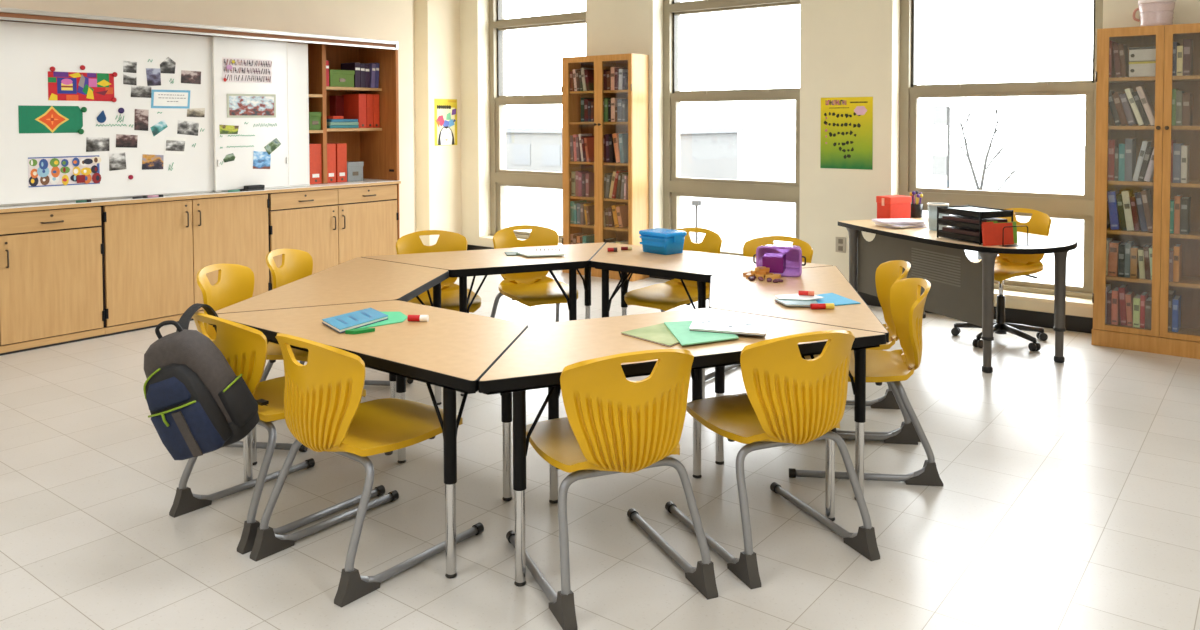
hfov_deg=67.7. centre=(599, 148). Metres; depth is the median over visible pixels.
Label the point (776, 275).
block
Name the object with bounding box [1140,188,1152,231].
book
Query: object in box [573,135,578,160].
book
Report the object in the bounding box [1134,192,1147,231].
book
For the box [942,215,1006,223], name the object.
paper
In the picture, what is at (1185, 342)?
bookcase
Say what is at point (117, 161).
photograph
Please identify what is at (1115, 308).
book
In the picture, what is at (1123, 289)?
book
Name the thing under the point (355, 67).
book
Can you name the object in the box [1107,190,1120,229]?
book
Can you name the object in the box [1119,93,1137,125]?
book
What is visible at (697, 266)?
table
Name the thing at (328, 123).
book
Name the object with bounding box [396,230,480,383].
chair
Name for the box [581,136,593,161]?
book
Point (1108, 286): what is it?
book
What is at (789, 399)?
chair
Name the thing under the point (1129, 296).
book
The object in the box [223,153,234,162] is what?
cutout
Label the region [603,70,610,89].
book
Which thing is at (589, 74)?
book
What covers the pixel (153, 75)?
photograph
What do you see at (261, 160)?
photograph
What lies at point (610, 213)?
book
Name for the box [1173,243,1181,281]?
book
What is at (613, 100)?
book
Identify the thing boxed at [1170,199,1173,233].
book
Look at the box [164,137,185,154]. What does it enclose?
photograph
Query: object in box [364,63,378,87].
book
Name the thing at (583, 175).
book
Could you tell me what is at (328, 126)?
book
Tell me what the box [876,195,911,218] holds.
file box
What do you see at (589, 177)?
book
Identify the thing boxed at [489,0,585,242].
window
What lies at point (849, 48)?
wall
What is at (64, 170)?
artwork
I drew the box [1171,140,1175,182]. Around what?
book
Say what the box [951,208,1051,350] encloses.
swivel chair
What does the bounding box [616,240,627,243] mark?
book
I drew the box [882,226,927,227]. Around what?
paper packet
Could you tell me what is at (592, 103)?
book
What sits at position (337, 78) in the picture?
storage box
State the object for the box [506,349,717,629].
chair
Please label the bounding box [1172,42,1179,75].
book
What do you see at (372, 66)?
book
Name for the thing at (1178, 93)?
book
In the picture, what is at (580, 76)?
book
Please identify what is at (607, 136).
book
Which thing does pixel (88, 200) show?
marker
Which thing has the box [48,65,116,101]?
artwork
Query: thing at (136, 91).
photograph
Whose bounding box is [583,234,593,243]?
book
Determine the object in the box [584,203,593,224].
book
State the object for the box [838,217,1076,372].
desk
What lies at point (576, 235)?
book
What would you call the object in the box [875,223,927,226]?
paper packet
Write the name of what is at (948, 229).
bundle
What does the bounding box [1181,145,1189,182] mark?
book
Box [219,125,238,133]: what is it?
photograph
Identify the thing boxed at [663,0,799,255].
window
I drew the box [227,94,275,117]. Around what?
print
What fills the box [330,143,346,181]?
ring binder
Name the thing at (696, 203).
bollard post
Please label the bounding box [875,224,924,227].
paper packet
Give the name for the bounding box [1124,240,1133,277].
book
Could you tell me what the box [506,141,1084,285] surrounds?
ground
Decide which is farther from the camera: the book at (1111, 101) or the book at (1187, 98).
the book at (1111, 101)
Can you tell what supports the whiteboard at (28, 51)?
attached to the hutch
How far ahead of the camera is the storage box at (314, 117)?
7.49 m
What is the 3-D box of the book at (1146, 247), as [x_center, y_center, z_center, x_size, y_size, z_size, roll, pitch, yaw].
[3.421,0.704,5.583,0.042,0.200,0.153,1,2,38]
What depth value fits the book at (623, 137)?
8.06 m
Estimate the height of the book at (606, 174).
0.226 m
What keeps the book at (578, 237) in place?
on the bookcase at (637, 94)
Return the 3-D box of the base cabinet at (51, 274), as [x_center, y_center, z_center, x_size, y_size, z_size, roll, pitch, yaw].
[-3.881,0.829,5.641,0.557,0.878,1.229,1,2,38]
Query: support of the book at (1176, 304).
on the bookcase at (1185, 342)
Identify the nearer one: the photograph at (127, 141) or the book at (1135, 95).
the book at (1135, 95)
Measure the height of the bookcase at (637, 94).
2.025 m
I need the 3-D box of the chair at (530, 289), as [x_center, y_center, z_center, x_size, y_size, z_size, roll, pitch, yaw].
[-0.392,0.879,5.479,0.490,0.767,0.599,-1,2,-22]
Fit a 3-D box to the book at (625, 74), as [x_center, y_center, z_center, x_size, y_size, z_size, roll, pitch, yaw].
[0.264,-0.611,8.083,0.035,0.157,0.170,1,2,38]
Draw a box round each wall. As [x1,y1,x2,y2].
[0,0,461,245]
[460,0,1199,317]
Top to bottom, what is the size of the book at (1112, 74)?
0.230 m
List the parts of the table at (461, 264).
leg, under frame, leg, leg, chrome post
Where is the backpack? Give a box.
[143,303,268,459]
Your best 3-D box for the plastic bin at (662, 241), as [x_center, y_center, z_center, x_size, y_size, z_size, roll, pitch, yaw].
[0.363,0.536,5.184,0.184,0.124,0.248,-2,2,-41]
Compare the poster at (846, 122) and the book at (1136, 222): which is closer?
the book at (1136, 222)
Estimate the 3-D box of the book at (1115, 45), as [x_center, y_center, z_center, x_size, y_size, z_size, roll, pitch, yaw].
[3.282,-0.558,5.663,0.052,0.217,0.160,1,2,38]
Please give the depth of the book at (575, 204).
8.39 m
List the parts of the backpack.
zip pull, grab handle, panel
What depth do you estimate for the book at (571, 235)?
8.44 m
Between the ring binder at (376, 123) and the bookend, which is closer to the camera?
the bookend
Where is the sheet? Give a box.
[222,57,271,82]
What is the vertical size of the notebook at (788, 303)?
0.008 m
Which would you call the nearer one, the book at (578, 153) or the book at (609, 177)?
the book at (609, 177)
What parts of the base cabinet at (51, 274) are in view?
handle, drawer, handle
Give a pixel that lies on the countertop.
(362, 182)
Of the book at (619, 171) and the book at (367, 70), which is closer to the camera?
the book at (367, 70)
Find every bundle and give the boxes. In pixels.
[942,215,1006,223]
[942,227,981,236]
[953,207,1000,211]
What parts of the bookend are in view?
plate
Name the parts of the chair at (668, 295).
seat, backrest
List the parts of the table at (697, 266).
leg, leg, chrome post, under frame, leg, chrome post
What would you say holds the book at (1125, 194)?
on the bookcase at (1185, 342)
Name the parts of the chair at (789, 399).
seat, backrest, frame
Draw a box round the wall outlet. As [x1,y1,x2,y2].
[836,237,845,252]
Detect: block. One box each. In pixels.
[756,271,766,274]
[758,267,769,271]
[765,275,774,278]
[773,274,780,278]
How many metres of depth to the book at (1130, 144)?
5.58 m
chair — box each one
[169,312,384,554]
[197,263,307,451]
[250,333,483,607]
[260,249,389,385]
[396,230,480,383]
[490,225,577,321]
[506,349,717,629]
[625,227,721,311]
[665,330,879,588]
[705,236,812,380]
[789,278,943,486]
[836,260,920,441]
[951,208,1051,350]
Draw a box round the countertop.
[0,178,400,212]
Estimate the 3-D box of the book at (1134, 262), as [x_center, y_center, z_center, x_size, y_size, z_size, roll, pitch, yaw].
[3.364,0.709,5.625,0.036,0.188,0.150,1,2,38]
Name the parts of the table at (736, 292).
leg, chrome post, chrome post, leg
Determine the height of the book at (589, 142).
0.225 m
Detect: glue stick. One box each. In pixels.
[407,315,428,321]
[607,248,616,251]
[621,246,631,249]
[798,291,813,295]
[810,303,834,308]
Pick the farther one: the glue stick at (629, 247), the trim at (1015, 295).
the trim at (1015, 295)
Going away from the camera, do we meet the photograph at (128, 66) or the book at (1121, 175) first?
the book at (1121, 175)
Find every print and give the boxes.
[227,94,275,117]
[337,312,371,323]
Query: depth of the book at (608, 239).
8.23 m
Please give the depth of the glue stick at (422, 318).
3.40 m
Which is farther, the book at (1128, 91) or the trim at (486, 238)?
the trim at (486, 238)
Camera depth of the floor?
3.28 m
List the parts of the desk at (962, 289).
leg, modesty panel, leg, leg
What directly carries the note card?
attached to the whiteboard at (28, 51)
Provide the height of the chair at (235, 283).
0.767 m
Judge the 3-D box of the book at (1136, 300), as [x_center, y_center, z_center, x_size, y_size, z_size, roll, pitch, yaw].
[3.392,1.018,5.639,0.036,0.180,0.181,1,2,38]
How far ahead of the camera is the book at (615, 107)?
8.08 m
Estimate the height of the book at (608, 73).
0.173 m
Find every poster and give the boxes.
[434,99,456,145]
[820,97,872,169]
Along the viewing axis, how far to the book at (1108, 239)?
5.67 m
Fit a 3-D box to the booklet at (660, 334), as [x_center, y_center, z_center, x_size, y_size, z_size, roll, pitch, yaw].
[0.239,0.659,3.184,0.226,0.006,0.251,-2,2,-41]
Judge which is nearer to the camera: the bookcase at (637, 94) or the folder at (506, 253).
the folder at (506, 253)
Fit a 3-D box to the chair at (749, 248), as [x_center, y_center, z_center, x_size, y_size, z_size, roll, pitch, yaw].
[0.890,0.892,4.943,0.490,0.767,0.599,1,2,38]
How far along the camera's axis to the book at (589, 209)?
8.31 m
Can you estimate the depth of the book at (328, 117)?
7.66 m
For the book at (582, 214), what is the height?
0.186 m
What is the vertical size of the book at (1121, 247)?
0.204 m
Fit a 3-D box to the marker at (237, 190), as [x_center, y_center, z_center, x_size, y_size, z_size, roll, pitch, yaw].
[-2.738,0.314,6.737,0.017,0.018,0.130,1,2,35]
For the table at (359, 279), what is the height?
0.671 m
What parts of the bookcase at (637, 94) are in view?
panel, door, shelf, shelf, shelf, shelf, shelf, panel, shelf, shelf, door, shelf, shelf, shelf, panel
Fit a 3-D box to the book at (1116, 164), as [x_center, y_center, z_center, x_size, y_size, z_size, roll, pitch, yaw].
[3.285,0.092,5.674,0.022,0.212,0.151,1,2,38]
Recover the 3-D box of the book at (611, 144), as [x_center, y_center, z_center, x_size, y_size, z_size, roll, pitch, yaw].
[0.138,0.004,8.173,0.047,0.238,0.141,1,2,38]
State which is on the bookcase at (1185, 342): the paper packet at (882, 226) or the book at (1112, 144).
the book at (1112, 144)
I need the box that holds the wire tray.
[937,205,1012,244]
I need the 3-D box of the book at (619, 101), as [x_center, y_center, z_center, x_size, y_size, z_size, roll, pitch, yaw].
[0.227,-0.349,8.116,0.050,0.206,0.174,1,2,38]
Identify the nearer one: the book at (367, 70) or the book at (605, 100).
the book at (367, 70)
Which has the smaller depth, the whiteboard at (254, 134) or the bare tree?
the whiteboard at (254, 134)
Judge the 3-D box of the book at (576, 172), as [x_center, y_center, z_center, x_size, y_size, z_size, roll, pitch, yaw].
[-0.173,0.324,8.433,0.040,0.236,0.144,1,2,38]
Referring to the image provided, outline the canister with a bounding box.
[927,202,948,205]
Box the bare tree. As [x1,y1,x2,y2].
[952,97,1031,259]
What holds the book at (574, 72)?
on the bookcase at (637, 94)
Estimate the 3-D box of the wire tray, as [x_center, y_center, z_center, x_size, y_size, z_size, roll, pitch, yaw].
[2.230,0.449,5.333,0.251,0.190,0.351,-1,2,-21]
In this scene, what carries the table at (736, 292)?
on the floor
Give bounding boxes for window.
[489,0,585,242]
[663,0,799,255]
[899,0,1102,298]
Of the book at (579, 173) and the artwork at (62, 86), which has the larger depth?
the book at (579, 173)
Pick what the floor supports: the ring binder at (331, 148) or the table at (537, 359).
the table at (537, 359)
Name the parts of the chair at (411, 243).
backrest, seat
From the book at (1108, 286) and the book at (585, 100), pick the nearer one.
the book at (1108, 286)
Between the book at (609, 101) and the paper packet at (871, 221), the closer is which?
the paper packet at (871, 221)
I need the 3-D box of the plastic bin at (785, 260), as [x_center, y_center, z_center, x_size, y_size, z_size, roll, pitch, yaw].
[0.897,0.547,4.442,0.256,0.146,0.172,0,2,18]
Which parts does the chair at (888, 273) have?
seat, backrest, frame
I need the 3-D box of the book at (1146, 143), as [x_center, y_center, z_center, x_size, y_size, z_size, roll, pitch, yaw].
[3.399,0.074,5.614,0.080,0.252,0.190,1,2,38]
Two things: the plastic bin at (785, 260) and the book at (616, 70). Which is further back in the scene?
the book at (616, 70)
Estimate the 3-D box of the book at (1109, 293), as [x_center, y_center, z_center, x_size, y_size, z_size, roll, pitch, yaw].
[3.262,1.008,5.717,0.026,0.197,0.154,1,2,38]
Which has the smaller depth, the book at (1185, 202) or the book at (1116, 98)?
the book at (1185, 202)
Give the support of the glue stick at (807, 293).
on the open booklet at (787, 296)
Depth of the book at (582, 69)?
8.29 m
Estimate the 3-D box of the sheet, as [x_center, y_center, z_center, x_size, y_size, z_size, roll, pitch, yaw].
[-2.687,-0.597,6.834,0.013,0.181,0.407,1,2,38]
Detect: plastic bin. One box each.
[639,228,686,254]
[753,244,805,276]
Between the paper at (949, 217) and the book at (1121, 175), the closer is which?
the paper at (949, 217)
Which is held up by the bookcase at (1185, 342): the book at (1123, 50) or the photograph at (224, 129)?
the book at (1123, 50)
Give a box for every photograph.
[86,137,108,151]
[109,152,125,170]
[116,134,137,147]
[123,61,136,72]
[123,73,136,84]
[131,85,150,97]
[134,109,148,130]
[142,154,163,169]
[146,68,160,85]
[150,120,167,135]
[160,57,175,73]
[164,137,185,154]
[177,120,198,135]
[181,70,200,83]
[187,108,204,116]
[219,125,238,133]
[253,151,270,168]
[264,138,280,154]
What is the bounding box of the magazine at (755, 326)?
[689,317,765,335]
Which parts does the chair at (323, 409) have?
frame, backrest, seat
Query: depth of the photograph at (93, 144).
6.01 m
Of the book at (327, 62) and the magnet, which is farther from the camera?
the book at (327, 62)
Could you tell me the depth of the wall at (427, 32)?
8.67 m
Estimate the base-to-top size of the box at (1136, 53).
0.085 m
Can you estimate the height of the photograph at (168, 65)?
0.120 m
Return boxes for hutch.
[0,7,398,183]
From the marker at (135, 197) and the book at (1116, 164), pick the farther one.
the marker at (135, 197)
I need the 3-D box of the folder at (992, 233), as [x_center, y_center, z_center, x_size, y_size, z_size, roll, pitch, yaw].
[2.277,0.483,5.122,0.220,0.135,0.020,-1,2,-20]
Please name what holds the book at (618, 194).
on the bookcase at (637, 94)
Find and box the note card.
[151,90,189,108]
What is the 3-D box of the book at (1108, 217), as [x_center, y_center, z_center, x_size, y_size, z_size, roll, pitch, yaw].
[3.239,0.418,5.723,0.020,0.177,0.165,1,2,38]
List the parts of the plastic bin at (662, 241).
lid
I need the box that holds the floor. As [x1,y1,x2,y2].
[0,270,1199,629]
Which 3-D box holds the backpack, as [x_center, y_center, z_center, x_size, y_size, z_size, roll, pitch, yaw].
[-1.314,0.788,3.034,0.339,0.470,0.406,0,2,12]
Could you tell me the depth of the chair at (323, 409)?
2.82 m
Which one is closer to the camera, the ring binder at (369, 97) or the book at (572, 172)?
the ring binder at (369, 97)
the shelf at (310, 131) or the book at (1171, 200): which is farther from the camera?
the shelf at (310, 131)
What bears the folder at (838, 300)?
on the table at (736, 292)
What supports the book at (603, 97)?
on the bookcase at (637, 94)
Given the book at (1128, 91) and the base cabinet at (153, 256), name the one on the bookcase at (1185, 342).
the book at (1128, 91)
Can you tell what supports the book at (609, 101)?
on the bookcase at (637, 94)
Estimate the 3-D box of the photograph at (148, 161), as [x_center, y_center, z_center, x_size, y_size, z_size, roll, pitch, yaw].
[-3.153,0.091,6.309,0.001,0.111,0.154,1,2,38]
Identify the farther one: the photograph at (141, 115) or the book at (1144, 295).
the photograph at (141, 115)
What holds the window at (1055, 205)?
in the wall at (849, 48)
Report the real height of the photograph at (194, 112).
0.069 m
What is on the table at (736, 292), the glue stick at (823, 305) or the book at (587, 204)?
the glue stick at (823, 305)
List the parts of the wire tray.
post, post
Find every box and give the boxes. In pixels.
[309,112,320,129]
[329,69,354,86]
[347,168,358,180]
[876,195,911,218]
[1129,47,1155,61]
[1129,61,1155,76]
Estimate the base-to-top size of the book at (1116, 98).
0.207 m
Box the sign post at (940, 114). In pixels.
[932,106,949,215]
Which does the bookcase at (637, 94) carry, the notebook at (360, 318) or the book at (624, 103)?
the book at (624, 103)
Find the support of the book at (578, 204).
on the bookcase at (637, 94)
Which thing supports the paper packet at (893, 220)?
on the paper packet at (871, 221)
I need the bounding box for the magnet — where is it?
[97,110,105,122]
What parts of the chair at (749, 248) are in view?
backrest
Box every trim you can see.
[479,235,562,244]
[994,289,1092,307]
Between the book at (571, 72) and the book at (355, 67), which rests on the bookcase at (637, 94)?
the book at (571, 72)
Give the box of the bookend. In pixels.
[1000,225,1031,246]
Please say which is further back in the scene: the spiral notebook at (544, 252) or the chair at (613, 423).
the spiral notebook at (544, 252)
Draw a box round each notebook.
[322,308,387,332]
[516,248,563,256]
[775,299,818,306]
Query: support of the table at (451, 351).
on the floor
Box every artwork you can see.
[18,105,86,133]
[28,155,100,186]
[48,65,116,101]
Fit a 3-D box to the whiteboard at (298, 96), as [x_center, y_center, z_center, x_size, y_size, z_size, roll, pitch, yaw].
[-2.458,-0.275,7.214,0.023,1.154,0.240,1,2,38]
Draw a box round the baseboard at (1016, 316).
[467,244,1092,333]
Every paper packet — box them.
[871,221,923,224]
[872,218,923,223]
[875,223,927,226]
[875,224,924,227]
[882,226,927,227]
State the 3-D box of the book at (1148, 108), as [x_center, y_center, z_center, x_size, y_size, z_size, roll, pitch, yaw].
[3.411,-0.268,5.574,0.114,0.245,0.172,1,2,38]
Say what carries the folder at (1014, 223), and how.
on the desk at (962, 289)
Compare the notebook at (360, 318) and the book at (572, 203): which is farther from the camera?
the book at (572, 203)
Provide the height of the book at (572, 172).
0.230 m
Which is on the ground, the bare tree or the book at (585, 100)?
the bare tree
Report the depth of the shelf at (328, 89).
7.87 m
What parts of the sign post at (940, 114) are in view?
sign panel, sign panel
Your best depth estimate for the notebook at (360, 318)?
3.37 m
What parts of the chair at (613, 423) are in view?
seat, backrest, frame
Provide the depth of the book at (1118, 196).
5.61 m
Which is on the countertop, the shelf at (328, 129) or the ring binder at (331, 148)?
the ring binder at (331, 148)
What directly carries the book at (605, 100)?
on the bookcase at (637, 94)
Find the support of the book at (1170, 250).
on the bookcase at (1185, 342)
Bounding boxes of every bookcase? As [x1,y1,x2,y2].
[561,53,648,281]
[1091,23,1199,358]
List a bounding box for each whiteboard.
[0,21,213,206]
[212,36,289,191]
[288,42,309,186]
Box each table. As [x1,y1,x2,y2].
[209,300,527,578]
[215,257,448,464]
[362,242,604,395]
[478,308,885,586]
[590,242,832,398]
[709,266,888,499]
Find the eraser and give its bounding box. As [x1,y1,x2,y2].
[244,185,264,190]
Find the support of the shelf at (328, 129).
attached to the hutch
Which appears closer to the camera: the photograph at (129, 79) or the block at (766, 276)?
the block at (766, 276)
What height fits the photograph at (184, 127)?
0.115 m
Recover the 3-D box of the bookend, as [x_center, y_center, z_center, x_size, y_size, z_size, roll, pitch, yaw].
[2.363,0.495,5.091,0.185,0.113,0.060,-1,2,-20]
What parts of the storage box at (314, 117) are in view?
lid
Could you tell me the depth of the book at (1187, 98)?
5.39 m
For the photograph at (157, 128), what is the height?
0.122 m
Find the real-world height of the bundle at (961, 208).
0.022 m
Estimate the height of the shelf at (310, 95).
0.024 m
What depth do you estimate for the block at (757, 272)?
4.33 m
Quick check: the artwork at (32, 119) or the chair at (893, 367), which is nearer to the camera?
the chair at (893, 367)
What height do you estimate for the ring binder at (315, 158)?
0.336 m
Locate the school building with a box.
[506,127,743,179]
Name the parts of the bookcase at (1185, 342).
shelf, shelf, door, shelf, shelf, shelf, shelf, door, shelf, shelf, shelf, shelf, shelf, shelf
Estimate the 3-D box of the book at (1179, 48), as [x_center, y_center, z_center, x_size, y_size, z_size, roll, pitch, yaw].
[3.551,-0.534,5.469,0.030,0.179,0.188,1,2,38]
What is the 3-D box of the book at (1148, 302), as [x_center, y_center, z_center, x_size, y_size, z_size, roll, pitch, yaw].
[3.433,1.022,5.591,0.032,0.175,0.164,1,2,38]
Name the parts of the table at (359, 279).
chrome post, leg, chrome post, leg, chrome post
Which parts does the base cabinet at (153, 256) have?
door, handle, door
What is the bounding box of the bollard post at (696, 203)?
[692,200,700,242]
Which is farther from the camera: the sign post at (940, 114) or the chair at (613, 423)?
the sign post at (940, 114)
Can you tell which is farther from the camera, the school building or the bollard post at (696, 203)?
the school building
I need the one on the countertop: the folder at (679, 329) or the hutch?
the hutch
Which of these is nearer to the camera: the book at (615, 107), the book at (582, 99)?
the book at (615, 107)
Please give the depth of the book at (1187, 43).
5.37 m
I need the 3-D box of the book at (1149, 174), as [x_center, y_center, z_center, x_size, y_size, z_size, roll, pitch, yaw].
[3.433,0.089,5.553,0.084,0.226,0.147,1,2,38]
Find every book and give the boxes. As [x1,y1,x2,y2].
[326,60,328,86]
[327,116,343,118]
[327,119,357,121]
[327,122,358,124]
[327,125,358,127]
[341,63,359,87]
[360,63,364,87]
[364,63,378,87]
[365,63,375,87]
[365,64,369,87]
[570,71,573,90]
[570,135,573,160]
[570,200,586,223]
[570,233,581,243]
[571,171,574,195]
[573,69,579,90]
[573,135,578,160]
[573,233,585,243]
[574,203,576,223]
[575,70,580,90]
[575,170,587,195]
[576,137,580,161]
[577,202,590,223]
[577,234,586,243]
[578,134,591,161]
[578,172,591,196]
[579,71,582,90]
[580,204,585,224]
[581,68,593,90]
[581,98,593,121]
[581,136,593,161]
[582,174,584,196]
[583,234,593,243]
[584,69,593,90]
[584,99,593,121]
[584,137,593,161]
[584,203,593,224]
[585,173,593,196]
[586,205,593,224]
[588,101,593,121]
[591,102,593,121]
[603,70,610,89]
[603,97,610,121]
[603,135,605,161]
[604,99,610,121]
[604,173,612,197]
[604,208,608,226]
[604,238,616,243]
[605,134,611,162]
[605,174,612,197]
[606,71,610,89]
[608,100,610,121]
[608,207,614,226]
[609,136,615,162]
[609,171,615,197]
[611,67,622,89]
[611,98,625,121]
[611,204,624,227]
[612,133,620,162]
[612,170,627,198]
[614,68,626,89]
[615,107,616,121]
[616,172,627,198]
[616,205,627,227]
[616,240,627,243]
[617,99,627,121]
[618,69,627,89]
[619,133,627,162]
[620,174,627,198]
[622,72,627,89]
[622,101,627,121]
[624,175,627,198]
[1105,284,1110,323]
[1106,237,1111,274]
[1106,289,1111,323]
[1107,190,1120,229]
[1107,200,1109,228]
[1108,139,1117,180]
[1108,240,1121,275]
[1109,41,1115,77]
[1109,90,1120,125]
[1111,287,1119,324]
[1112,43,1120,77]
[1112,93,1127,125]
[1114,146,1118,180]
[1116,193,1126,229]
[1118,44,1128,76]
[1118,143,1124,180]
[1118,242,1124,276]
[1118,284,1128,325]
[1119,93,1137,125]
[1121,190,1133,230]
[1124,88,1143,125]
[1124,138,1135,180]
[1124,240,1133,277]
[1125,291,1133,325]
[1129,195,1140,230]
[1130,245,1139,277]
[1132,91,1149,125]
[1132,140,1150,180]
[1133,294,1139,327]
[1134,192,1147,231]
[1136,86,1154,125]
[1138,146,1153,181]
[1138,248,1144,278]
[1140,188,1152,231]
[1140,291,1148,327]
[1143,244,1151,278]
[1144,149,1153,181]
[1145,296,1151,328]
[1149,246,1152,279]
[1168,290,1175,330]
[1169,249,1173,281]
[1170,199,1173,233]
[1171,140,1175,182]
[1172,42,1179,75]
[1172,89,1178,125]
[1172,295,1180,331]
[1173,143,1182,182]
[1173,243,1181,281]
[1174,195,1182,233]
[1176,46,1182,75]
[1176,91,1184,125]
[1180,196,1190,234]
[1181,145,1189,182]
[1182,93,1192,125]
[1183,39,1192,75]
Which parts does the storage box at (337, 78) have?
lid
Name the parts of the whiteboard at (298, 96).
trim, edge trim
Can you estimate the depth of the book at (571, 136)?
8.40 m
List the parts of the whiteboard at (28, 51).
trim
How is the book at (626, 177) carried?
on the bookcase at (637, 94)
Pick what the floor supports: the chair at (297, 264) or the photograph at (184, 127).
the chair at (297, 264)
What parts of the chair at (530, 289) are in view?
frame, backrest, seat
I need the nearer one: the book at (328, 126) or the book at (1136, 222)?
the book at (1136, 222)
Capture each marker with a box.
[76,199,90,202]
[132,196,147,198]
[148,194,162,197]
[228,189,244,191]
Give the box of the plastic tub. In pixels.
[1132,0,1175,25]
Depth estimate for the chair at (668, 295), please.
5.39 m
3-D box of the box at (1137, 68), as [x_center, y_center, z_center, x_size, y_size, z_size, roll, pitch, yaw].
[3.409,-0.496,5.592,0.160,0.095,0.206,1,2,38]
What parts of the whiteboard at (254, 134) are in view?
edge trim, trim, edge trim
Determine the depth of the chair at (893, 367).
3.69 m
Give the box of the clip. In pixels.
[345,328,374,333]
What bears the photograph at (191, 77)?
attached to the whiteboard at (28, 51)
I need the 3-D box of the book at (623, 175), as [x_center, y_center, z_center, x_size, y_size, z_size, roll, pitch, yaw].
[0.249,0.338,8.119,0.049,0.226,0.157,1,2,38]
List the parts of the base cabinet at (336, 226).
drawer, door, drawer, door, panel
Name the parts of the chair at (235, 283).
backrest, seat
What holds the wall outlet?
attached to the wall at (849, 48)
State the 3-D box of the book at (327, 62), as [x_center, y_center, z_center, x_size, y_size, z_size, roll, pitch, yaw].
[-2.389,-0.640,7.641,0.201,0.220,0.038,1,2,38]
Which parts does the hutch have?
panel, track rail, panel, panel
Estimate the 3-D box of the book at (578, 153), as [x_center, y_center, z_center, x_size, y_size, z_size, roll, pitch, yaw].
[-0.161,0.001,8.428,0.042,0.231,0.170,1,2,38]
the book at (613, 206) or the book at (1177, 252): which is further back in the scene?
the book at (613, 206)
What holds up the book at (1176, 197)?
on the bookcase at (1185, 342)
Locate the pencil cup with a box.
[911,203,922,217]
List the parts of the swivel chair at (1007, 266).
arm, arm, seat, arm, arm, backrest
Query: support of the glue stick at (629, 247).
on the table at (697, 266)
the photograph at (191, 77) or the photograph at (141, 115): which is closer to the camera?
the photograph at (141, 115)
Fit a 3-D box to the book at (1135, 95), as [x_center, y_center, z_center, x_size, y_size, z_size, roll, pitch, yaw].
[3.384,-0.252,5.584,0.102,0.214,0.160,1,2,38]
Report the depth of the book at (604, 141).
8.16 m
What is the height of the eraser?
0.040 m
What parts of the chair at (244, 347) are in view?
frame, backrest, seat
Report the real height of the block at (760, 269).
0.014 m
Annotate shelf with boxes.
[309,94,322,97]
[309,130,322,132]
[326,86,381,91]
[327,128,381,130]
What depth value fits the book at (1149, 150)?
5.52 m
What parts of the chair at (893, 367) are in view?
seat, backrest, frame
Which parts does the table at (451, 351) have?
chrome post, under frame, leg, chrome post, leg, chrome post, leg, chrome post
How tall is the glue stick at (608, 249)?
0.025 m
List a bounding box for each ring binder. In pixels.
[309,143,321,183]
[327,143,335,182]
[330,96,343,115]
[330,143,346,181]
[342,94,366,127]
[366,94,372,127]
[373,94,379,127]
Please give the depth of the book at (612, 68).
8.09 m
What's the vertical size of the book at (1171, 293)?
0.226 m
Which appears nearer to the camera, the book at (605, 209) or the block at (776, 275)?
the block at (776, 275)
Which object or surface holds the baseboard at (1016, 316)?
attached to the wall at (849, 48)
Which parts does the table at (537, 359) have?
leg, chrome post, leg, chrome post, under frame, leg, chrome post, chrome post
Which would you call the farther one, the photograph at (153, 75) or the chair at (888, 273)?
the photograph at (153, 75)
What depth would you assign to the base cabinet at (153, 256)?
6.33 m
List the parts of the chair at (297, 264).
frame, backrest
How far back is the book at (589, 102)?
8.26 m
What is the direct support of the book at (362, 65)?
on the hutch
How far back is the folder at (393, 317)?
3.43 m
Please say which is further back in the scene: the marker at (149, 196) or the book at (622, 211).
the book at (622, 211)
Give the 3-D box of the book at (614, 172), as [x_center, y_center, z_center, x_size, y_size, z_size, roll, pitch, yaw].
[0.154,0.324,8.181,0.086,0.250,0.146,1,2,38]
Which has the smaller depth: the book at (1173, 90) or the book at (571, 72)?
the book at (1173, 90)
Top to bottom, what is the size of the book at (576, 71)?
0.198 m
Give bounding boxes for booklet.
[621,323,678,346]
[775,294,823,299]
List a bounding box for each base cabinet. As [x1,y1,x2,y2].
[0,206,104,355]
[101,193,270,335]
[268,184,399,289]
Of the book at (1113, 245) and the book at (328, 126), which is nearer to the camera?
the book at (1113, 245)
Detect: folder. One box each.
[360,312,406,327]
[505,251,524,255]
[664,321,738,345]
[815,293,860,305]
[982,222,1013,245]
[986,221,1017,242]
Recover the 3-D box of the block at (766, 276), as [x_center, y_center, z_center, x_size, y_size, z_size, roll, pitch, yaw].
[0.816,0.617,4.311,0.035,0.014,0.056,-1,2,-17]
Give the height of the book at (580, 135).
0.259 m
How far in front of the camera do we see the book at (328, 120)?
7.70 m
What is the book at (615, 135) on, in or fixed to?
on the bookcase at (637, 94)
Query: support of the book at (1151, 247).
on the bookcase at (1185, 342)
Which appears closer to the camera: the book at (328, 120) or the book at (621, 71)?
the book at (328, 120)
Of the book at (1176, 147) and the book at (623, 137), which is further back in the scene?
the book at (623, 137)
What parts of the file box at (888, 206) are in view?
lid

